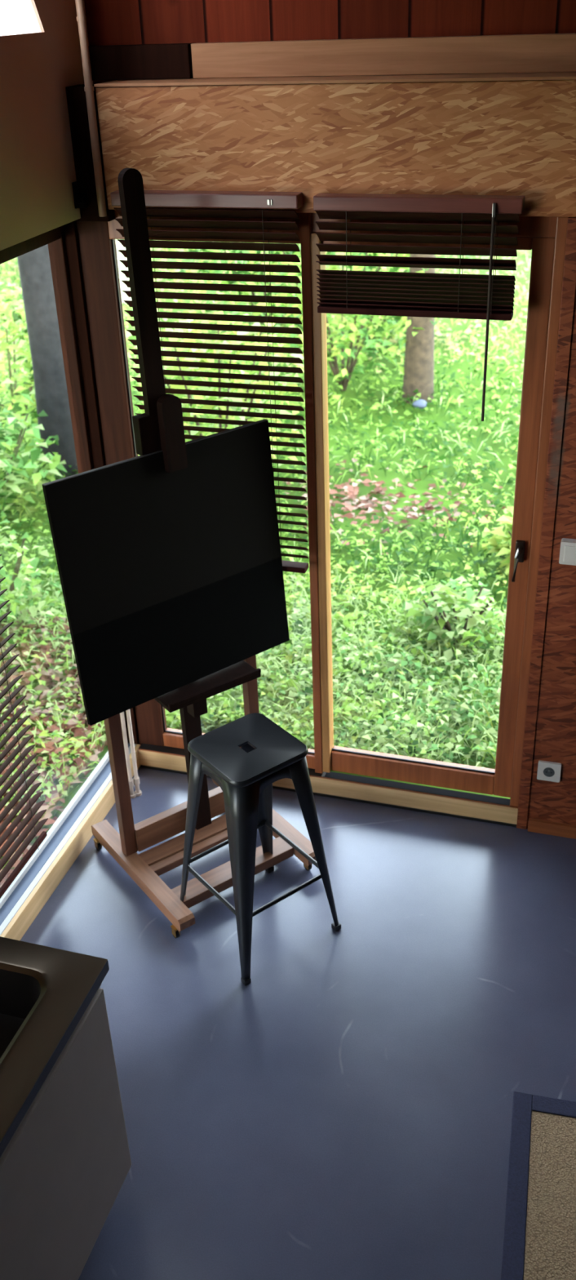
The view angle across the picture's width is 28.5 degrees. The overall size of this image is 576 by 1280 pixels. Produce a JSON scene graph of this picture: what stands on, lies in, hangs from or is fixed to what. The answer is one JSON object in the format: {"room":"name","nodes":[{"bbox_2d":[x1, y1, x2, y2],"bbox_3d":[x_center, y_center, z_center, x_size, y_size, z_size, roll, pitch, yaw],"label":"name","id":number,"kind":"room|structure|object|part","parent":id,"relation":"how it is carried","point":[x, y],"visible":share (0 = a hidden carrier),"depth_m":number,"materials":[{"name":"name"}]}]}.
{"room":"art studio","nodes":[
{"label":"art studio","id":0,"kind":"room"},
{"bbox_2d":[0,0,93,250],"bbox_3d":[-1.562,-0.743,1.154,0.145,1.510,5.800,7,31,16],"label":"wall","id":1,"kind":"structure","parent":0,"point":[37,173],"depth_m":3.41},
{"bbox_2d":[0,225,140,940],"bbox_3d":[-1.116,0.257,3.248,0.120,2.340,2.840,7,31,16],"label":"window","id":2,"kind":"structure","parent":1,"relation":"in","point":[28,894],"depth_m":4.13,"materials":[{"name":"brown wood"}]},
{"bbox_2d":[0,554,48,898],"bbox_3d":[-1.022,0.004,3.425,0.060,2.005,0.636,7,31,16],"label":"blind","id":3,"kind":"object","parent":2,"relation":"attached to","point":[16,871],"visible":1,"depth_m":3.90,"materials":[{"name":"brown wood"}]},
{"bbox_3d":[-0.983,-0.093,3.613,0.002,1.947,0.002,7,31,16],"label":"ladder cord","id":4,"kind":"part","parent":3,"relation":"part of","materials":[{"name":"fabric"}]},
{"bbox_3d":[-0.933,-0.087,3.599,0.002,1.947,0.002,7,31,16],"label":"ladder cord","id":5,"kind":"part","parent":3,"relation":"part of","materials":[{"name":"fabric"}]},
{"bbox_3d":[-0.986,0.863,3.922,0.016,0.020,0.620,7,31,16],"label":"rail","id":6,"kind":"part","parent":3,"relation":"part of","materials":[{"name":"brown wood"}]},
{"bbox_3d":[-1.119,1.097,3.735,0.020,0.026,2.706,7,31,16],"label":"rail","id":7,"kind":"part","parent":2,"relation":"part of","materials":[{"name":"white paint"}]},
{"bbox_3d":[-1.133,0.255,3.252,0.075,2.340,2.840,7,31,16],"label":"frame","id":8,"kind":"part","parent":2,"relation":"part of","materials":[{"name":"brown wood"}]},
{"bbox_2d":[71,181,87,208],"bbox_3d":[-0.676,-1.448,3.683,0.030,0.080,0.040,7,31,16],"label":"wall bracket","id":9,"kind":"object","parent":1,"relation":"attached to","point":[77,203],"visible":1,"depth_m":3.68,"materials":[{"name":"black metal"}]},
{"bbox_3d":[-0.688,-1.449,3.687,0.006,0.080,0.040,7,31,16],"label":"plate","id":10,"kind":"part","parent":9,"relation":"part of","materials":[{"name":"black metal"}]},
{"bbox_2d":[65,84,115,222],"bbox_3d":[-0.689,-1.583,3.688,0.231,0.400,0.100,7,31,16],"label":"trim","id":11,"kind":"structure","parent":1,"relation":"attached to","point":[76,94],"depth_m":3.63,"materials":[{"name":"brown wood"}]},
{"bbox_2d":[75,0,106,217],"bbox_3d":[-0.628,-2.012,3.336,0.030,1.450,0.030,7,31,16],"label":"conduit","id":12,"kind":"object","parent":1,"relation":"attached to","point":[81,15],"visible":1,"depth_m":3.52,"materials":[{"name":"grey metal"}]},
{"bbox_2d":[63,209,323,773],"bbox_3d":[-0.294,-0.387,4.283,0.864,2.368,0.090,7,31,16],"label":"window","id":13,"kind":"structure","parent":1,"relation":"in","point":[97,239],"depth_m":3.99,"materials":[{"name":"brown wood"}]},
{"bbox_2d":[110,190,308,573],"bbox_3d":[-0.239,-0.842,3.863,0.622,1.288,0.064,7,31,16],"label":"blind","id":14,"kind":"object","parent":13,"relation":"attached to","point":[153,198],"visible":0.73,"depth_m":3.70,"materials":[{"name":"brown wood"}]},
{"bbox_3d":[-0.426,-0.871,3.948,0.002,1.230,0.002,7,31,16],"label":"ladder cord","id":15,"kind":"part","parent":14,"relation":"part of","materials":[{"name":"black fabric"}]},
{"bbox_3d":[-0.059,-0.799,3.798,0.002,1.230,0.002,7,31,16],"label":"ladder cord","id":16,"kind":"part","parent":14,"relation":"part of","materials":[{"name":"black fabric"}]},
{"bbox_3d":[-0.044,-0.825,3.841,0.002,1.230,0.002,7,31,16],"label":"ladder cord","id":17,"kind":"part","parent":14,"relation":"part of","materials":[{"name":"black fabric"}]},
{"bbox_3d":[-0.221,-0.295,4.183,0.606,0.020,0.052,7,31,16],"label":"rail","id":18,"kind":"part","parent":14,"relation":"part of","materials":[{"name":"brown wood"}]},
{"bbox_2d":[20,767,575,1279],"bbox_3d":[0.264,2.157,2.098,3.620,0.100,5.600,7,31,16],"label":"floor","id":19,"kind":"structure","parent":0,"point":[343,1111],"depth_m":3.56,"materials":[{"name":"blue plastic"}]},
{"bbox_2d":[0,984,131,1279],"bbox_3d":[-0.924,1.525,2.336,0.603,0.838,1.616,7,31,16],"label":"base cabinet","id":20,"kind":"object","parent":19,"relation":"on","point":[66,1164],"visible":0.59,"depth_m":2.65,"materials":[{"name":"grey laminate"}]},
{"bbox_3d":[-0.694,1.209,2.068,0.015,0.038,1.616,7,31,16],"label":"rail","id":21,"kind":"part","parent":20,"relation":"part of","materials":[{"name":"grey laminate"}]},
{"bbox_2d":[0,936,109,1157],"bbox_3d":[-0.958,1.195,2.163,0.613,0.168,1.632,7,31,16],"label":"countertop","id":22,"kind":"structure","parent":20,"relation":"on","point":[46,992],"depth_m":2.62,"materials":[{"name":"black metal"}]},
{"bbox_2d":[120,711,136,798],"bbox_3d":[-0.660,0.235,4.449,0.030,0.950,0.030,7,31,16],"label":"pipe","id":23,"kind":"object","parent":19,"relation":"on","point":[133,795],"visible":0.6,"depth_m":4.58,"materials":[{"name":"silver metal"}]},
{"bbox_2d":[125,709,142,796],"bbox_3d":[-0.637,0.228,4.460,0.030,0.950,0.030,7,31,16],"label":"pipe","id":24,"kind":"object","parent":19,"relation":"on","point":[136,779],"visible":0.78,"depth_m":4.59,"materials":[{"name":"silver metal"}]},
{"bbox_2d":[91,168,316,938],"bbox_3d":[-0.347,-0.228,3.733,0.654,2.444,0.670,-21,35,-29],"label":"easel","id":25,"kind":"object","parent":19,"relation":"on","point":[161,428],"visible":0.7,"depth_m":4.02,"materials":[{"name":"brown wood"}]},
{"bbox_3d":[-0.606,0.392,4.000,0.046,0.918,0.040,-21,35,-29],"label":"post","id":26,"kind":"part","parent":25,"relation":"part of","materials":[{"name":"brown wood"}]},
{"bbox_3d":[-0.542,0.854,4.163,0.060,0.050,0.670,-21,35,-29],"label":"rail","id":27,"kind":"part","parent":25,"relation":"part of","materials":[{"name":"brown wood"}]},
{"bbox_2d":[42,418,289,725],"bbox_3d":[-0.367,-0.234,3.805,0.848,0.834,0.093,-23,36,-32],"label":"canvas","id":28,"kind":"object","parent":25,"relation":"on","point":[173,580],"visible":1,"depth_m":3.77,"materials":[{"name":"black fabric"}]},
{"bbox_2d":[154,660,261,712],"bbox_3d":[-0.282,0.153,3.976,0.322,0.033,0.369,7,31,16],"label":"tray","id":29,"kind":"object","parent":25,"relation":"on","point":[241,673],"depth_m":3.96,"materials":[{"name":"brown wood"}]},
{"bbox_3d":[-0.141,0.224,4.303,0.044,0.960,0.040,-21,35,-29],"label":"post","id":30,"kind":"part","parent":25,"relation":"part of","materials":[{"name":"brown wood"}]},
{"bbox_3d":[-0.095,0.682,4.433,0.060,0.050,0.670,-21,35,-29],"label":"rail","id":31,"kind":"part","parent":25,"relation":"part of","materials":[{"name":"brown wood"}]},
{"bbox_2d":[180,712,341,985],"bbox_3d":[-0.117,0.673,3.832,0.418,0.769,0.418,-22,36,-31],"label":"bar stool","id":32,"kind":"object","parent":19,"relation":"on","point":[268,753],"visible":0.95,"depth_m":3.66,"materials":[{"name":"black metal"}]},
{"bbox_3d":[-0.327,0.671,3.862,0.150,0.733,0.122,2,30,7],"label":"leg","id":33,"kind":"part","parent":32,"relation":"part of","materials":[{"name":"black metal"}]},
{"bbox_3d":[-0.144,0.784,3.653,0.122,0.733,0.150,2,30,7],"label":"leg","id":34,"kind":"part","parent":32,"relation":"part of","materials":[{"name":"black metal"}]},
{"bbox_3d":[-0.130,0.349,3.646,0.302,0.022,0.302,-23,36,-31],"label":"seat","id":35,"kind":"part","parent":32,"relation":"part of","materials":[{"name":"black metal"}]},
{"bbox_3d":[-0.090,0.573,4.017,0.122,0.733,0.150,2,30,7],"label":"leg","id":36,"kind":"part","parent":32,"relation":"part of","materials":[{"name":"black metal"}]},
{"bbox_3d":[0.093,0.686,3.808,0.150,0.733,0.122,2,30,7],"label":"leg","id":37,"kind":"part","parent":32,"relation":"part of","materials":[{"name":"black metal"}]},
{"bbox_2d":[501,1091,575,1279],"bbox_3d":[0.915,1.698,2.738,0.800,0.012,1.300,5,31,12],"label":"floor mat","id":38,"kind":"object","parent":19,"relation":"on","point":[540,1233],"visible":1,"depth_m":3.08,"materials":[{"name":"beige wicker"}]},
{"bbox_2d":[84,0,575,84],"bbox_3d":[1.003,-1.940,3.099,3.700,1.550,0.060,7,31,16],"label":"wall","id":39,"kind":"structure","parent":0,"point":[108,22],"depth_m":3.43,"materials":[{"name":"brown wood"}]},
{"bbox_2d":[88,43,193,79],"bbox_3d":[-0.475,-1.840,3.606,0.365,0.097,0.060,7,31,16],"label":"trim","id":40,"kind":"structure","parent":39,"relation":"attached to","point":[170,60],"depth_m":3.58,"materials":[{"name":"brown wood"}]},
{"bbox_2d":[93,71,575,87],"bbox_3d":[1.087,-1.565,3.129,3.468,0.008,0.206,7,31,16],"label":"trim","id":41,"kind":"structure","parent":39,"relation":"attached to","point":[556,75],"depth_m":3.34,"materials":[{"name":"brown wood"}]},
{"bbox_2d":[95,79,575,217],"bbox_3d":[1.087,-1.394,3.203,3.468,0.360,0.150,7,31,16],"label":"wood panel","id":42,"kind":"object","parent":39,"relation":"attached to","point":[511,138],"depth_m":3.37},
{"bbox_2d":[191,32,575,78],"bbox_3d":[1.236,-1.634,3.131,3.200,0.097,0.050,7,31,16],"label":"wooden beam","id":43,"kind":"structure","parent":39,"relation":"attached to","point":[544,52],"depth_m":3.37,"materials":[{"name":"brown wood"}]},
{"bbox_2d":[517,217,575,828],"bbox_3d":[1.890,-0.132,3.694,2.100,2.365,0.200,7,31,16],"label":"wall","id":44,"kind":"structure","parent":0,"point":[555,740],"depth_m":4.03,"materials":[{"name":"brown wood"}]},
{"bbox_2d":[137,213,568,826],"bbox_3d":[0.108,-0.323,4.144,1.605,2.368,0.128,7,31,16],"label":"door","id":45,"kind":"structure","parent":44,"relation":"in","point":[546,236],"depth_m":4.05,"materials":[{"name":"brown wood"}]},
{"bbox_3d":[0.493,-0.348,4.011,0.795,2.218,0.098,7,31,16],"label":"frame","id":46,"kind":"part","parent":45,"relation":"part of","materials":[{"name":"brown wood"}]},
{"bbox_3d":[0.788,-0.259,3.896,0.025,0.109,0.052,7,31,16],"label":"lever","id":47,"kind":"part","parent":45,"relation":"part of","materials":[{"name":"metal"}]},
{"bbox_3d":[0.800,-0.306,3.905,0.032,0.080,0.016,7,31,16],"label":"handle","id":48,"kind":"part","parent":45,"relation":"part of","materials":[{"name":"brown metal"}]},
{"bbox_2d":[313,193,525,421],"bbox_3d":[0.392,-1.025,3.515,0.626,0.663,0.074,7,31,16],"label":"blind","id":49,"kind":"object","parent":44,"relation":"attached to","point":[489,297],"visible":1,"depth_m":3.44,"materials":[{"name":"brown wood"}]},
{"bbox_3d":[0.181,-1.167,3.485,0.002,0.292,0.002,7,31,16],"label":"ladder cord","id":50,"kind":"part","parent":49,"relation":"part of","materials":[{"name":"brown fabric"}]},
{"bbox_3d":[0.391,-1.023,3.528,0.610,0.020,0.052,7,31,16],"label":"rail","id":51,"kind":"part","parent":49,"relation":"part of","materials":[{"name":"brown wood"}]},
{"bbox_3d":[0.515,-1.127,3.391,0.002,0.292,0.002,7,31,16],"label":"ladder cord","id":52,"kind":"part","parent":49,"relation":"part of","materials":[{"name":"brown fabric"}]},
{"bbox_3d":[0.611,-1.115,3.364,0.002,0.292,0.002,7,31,16],"label":"ladder cord","id":53,"kind":"part","parent":49,"relation":"part of","materials":[{"name":"black fabric"}]},
{"bbox_2d":[516,219,575,829],"bbox_3d":[0.874,-0.244,3.861,0.039,2.262,0.006,7,31,16],"label":"trim","id":54,"kind":"structure","parent":44,"relation":"attached to","point":[569,286],"depth_m":3.75,"materials":[{"name":"brown wood"}]},
{"bbox_2d":[537,760,561,782],"bbox_3d":[0.980,0.495,4.252,0.084,0.082,0.017,7,31,16],"label":"wall socket","id":55,"kind":"object","parent":44,"relation":"attached to","point":[547,771],"visible":1,"depth_m":4.25,"materials":[{"name":"white plastic"}]},
{"bbox_2d":[528,817,575,839],"bbox_3d":[1.868,0.832,4.138,1.955,0.055,0.016,7,31,16],"label":"baseboard","id":56,"kind":"structure","parent":44,"relation":"attached to","point":[550,828],"depth_m":4.37,"materials":[{"name":"brown wood"}]},
{"bbox_2d":[559,537,575,565],"bbox_3d":[0.989,-0.288,3.776,0.160,0.081,0.037,7,31,16],"label":"light switch","id":57,"kind":"object","parent":44,"relation":"attached to","point":[568,546],"visible":1,"depth_m":3.77,"materials":[{"name":"white plastic"}]},
{"label":"outside","id":58,"kind":"structure","parent":0,"visible":0},
{"bbox_2d":[0,239,532,888],"bbox_3d":[2.095,-7.528,18.549,48.000,0.472,48.000,7,31,16],"label":"ground","id":59,"kind":"structure","parent":58,"point":[422,486],"depth_m":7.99,"materials":[{"name":"plant"}]},
{"bbox_2d":[0,281,38,442],"bbox_3d":[-2.143,-2.121,8.501,1.438,1.370,1.388,-24,36,-33],"label":"shrub","id":60,"kind":"object","parent":59,"relation":"on","point":[10,317],"visible":0.47,"depth_m":8.34,"materials":[{"name":"green plant"}]},
{"bbox_2d":[0,518,57,630],"bbox_3d":[-1.599,-0.313,6.077,0.736,0.687,0.696,-15,32,-20],"label":"shrub","id":61,"kind":"object","parent":59,"relation":"on","point":[15,582],"visible":0.88,"depth_m":6.05,"materials":[{"name":"green plant"}]},
{"bbox_2d":[0,392,67,517],"bbox_3d":[-2.043,-1.217,7.469,1.080,0.830,1.029,-13,32,-19],"label":"shrub","id":62,"kind":"object","parent":59,"relation":"on","point":[11,428],"visible":0.99,"depth_m":7.42,"materials":[{"name":"green plant"}]},
{"bbox_2d":[0,0,78,479],"bbox_3d":[-1.857,-5.080,5.974,5.182,9.001,5.195,7,31,16],"label":"tree","id":63,"kind":"object","parent":59,"relation":"on","point":[51,396],"visible":0.35,"depth_m":7.57,"materials":[{"name":"grey plant"}]},
{"bbox_2d":[125,291,304,466],"bbox_3d":[-0.466,-1.557,7.341,1.194,1.445,1.264,7,31,16],"label":"shrub","id":64,"kind":"object","parent":59,"relation":"on","point":[128,334],"visible":0.23,"depth_m":7.18,"materials":[{"name":"green plant"}]},
{"bbox_2d":[0,450,506,887],"bbox_3d":[-1.100,0.288,5.529,2.554,0.137,7.482,15,34,28],"label":"fallen leaves","id":65,"kind":"object","parent":59,"relation":"on","point":[50,747],"visible":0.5,"depth_m":5.72,"materials":[{"name":"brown plant"}]},
{"bbox_2d":[152,241,362,326],"bbox_3d":[-0.231,-4.282,11.208,2.540,2.351,2.640,7,31,16],"label":"shrub","id":66,"kind":"object","parent":59,"relation":"on","point":[238,303],"visible":0.02,"depth_m":11.12,"materials":[{"name":"green plant"}]},
{"bbox_2d":[0,240,532,814],"bbox_3d":[-0.780,-3.526,11.926,38.368,0.366,18.484,-4,30,-2],"label":"ground cover","id":67,"kind":"structure","parent":59,"relation":"on","point":[224,714],"depth_m":5.76,"materials":[{"name":"green plant"}]},
{"bbox_2d":[229,243,438,405],"bbox_3d":[0.471,-2.882,9.203,1.829,1.842,1.794,7,31,16],"label":"shrub","id":68,"kind":"object","parent":59,"relation":"on","point":[344,375],"visible":0.27,"depth_m":9.25,"materials":[{"name":"green plant"}]},
{"bbox_2d":[327,252,409,349],"bbox_3d":[0.806,-3.164,10.571,1.079,0.942,1.083,7,31,16],"label":"shrub","id":69,"kind":"object","parent":59,"relation":"on","point":[396,317],"visible":0.1,"depth_m":10.51,"materials":[{"name":"green plant"}]},
{"bbox_2d":[402,253,435,404],"bbox_3d":[0.936,-5.796,5.093,6.212,11.001,6.322,7,31,16],"label":"tree","id":70,"kind":"object","parent":59,"relation":"on","point":[419,362],"visible":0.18,"depth_m":9.15,"materials":[{"name":"grey plant"}]},
{"bbox_2d":[412,399,426,408],"bbox_3d":[1.059,-1.892,9.084,0.120,0.069,0.120,7,31,16],"label":"stone","id":71,"kind":"object","parent":59,"relation":"on","point":[421,403],"visible":0.96,"depth_m":9.04,"materials":[{"name":"white stone"}]},
{"bbox_2d":[400,573,506,662],"bbox_3d":[0.845,-0.124,5.826,0.565,0.386,0.559,-27,38,-36],"label":"shrub","id":72,"kind":"object","parent":59,"relation":"on","point":[469,616],"visible":0.98,"depth_m":5.74,"materials":[{"name":"green plant"}]},
{"bbox_2d":[478,505,513,585],"bbox_3d":[1.467,-0.533,6.516,0.746,0.434,0.716,7,31,16],"label":"shrub","id":73,"kind":"object","parent":59,"relation":"on","point":[506,519],"visible":0.12,"depth_m":6.53,"materials":[{"name":"green plant"}]}
]}

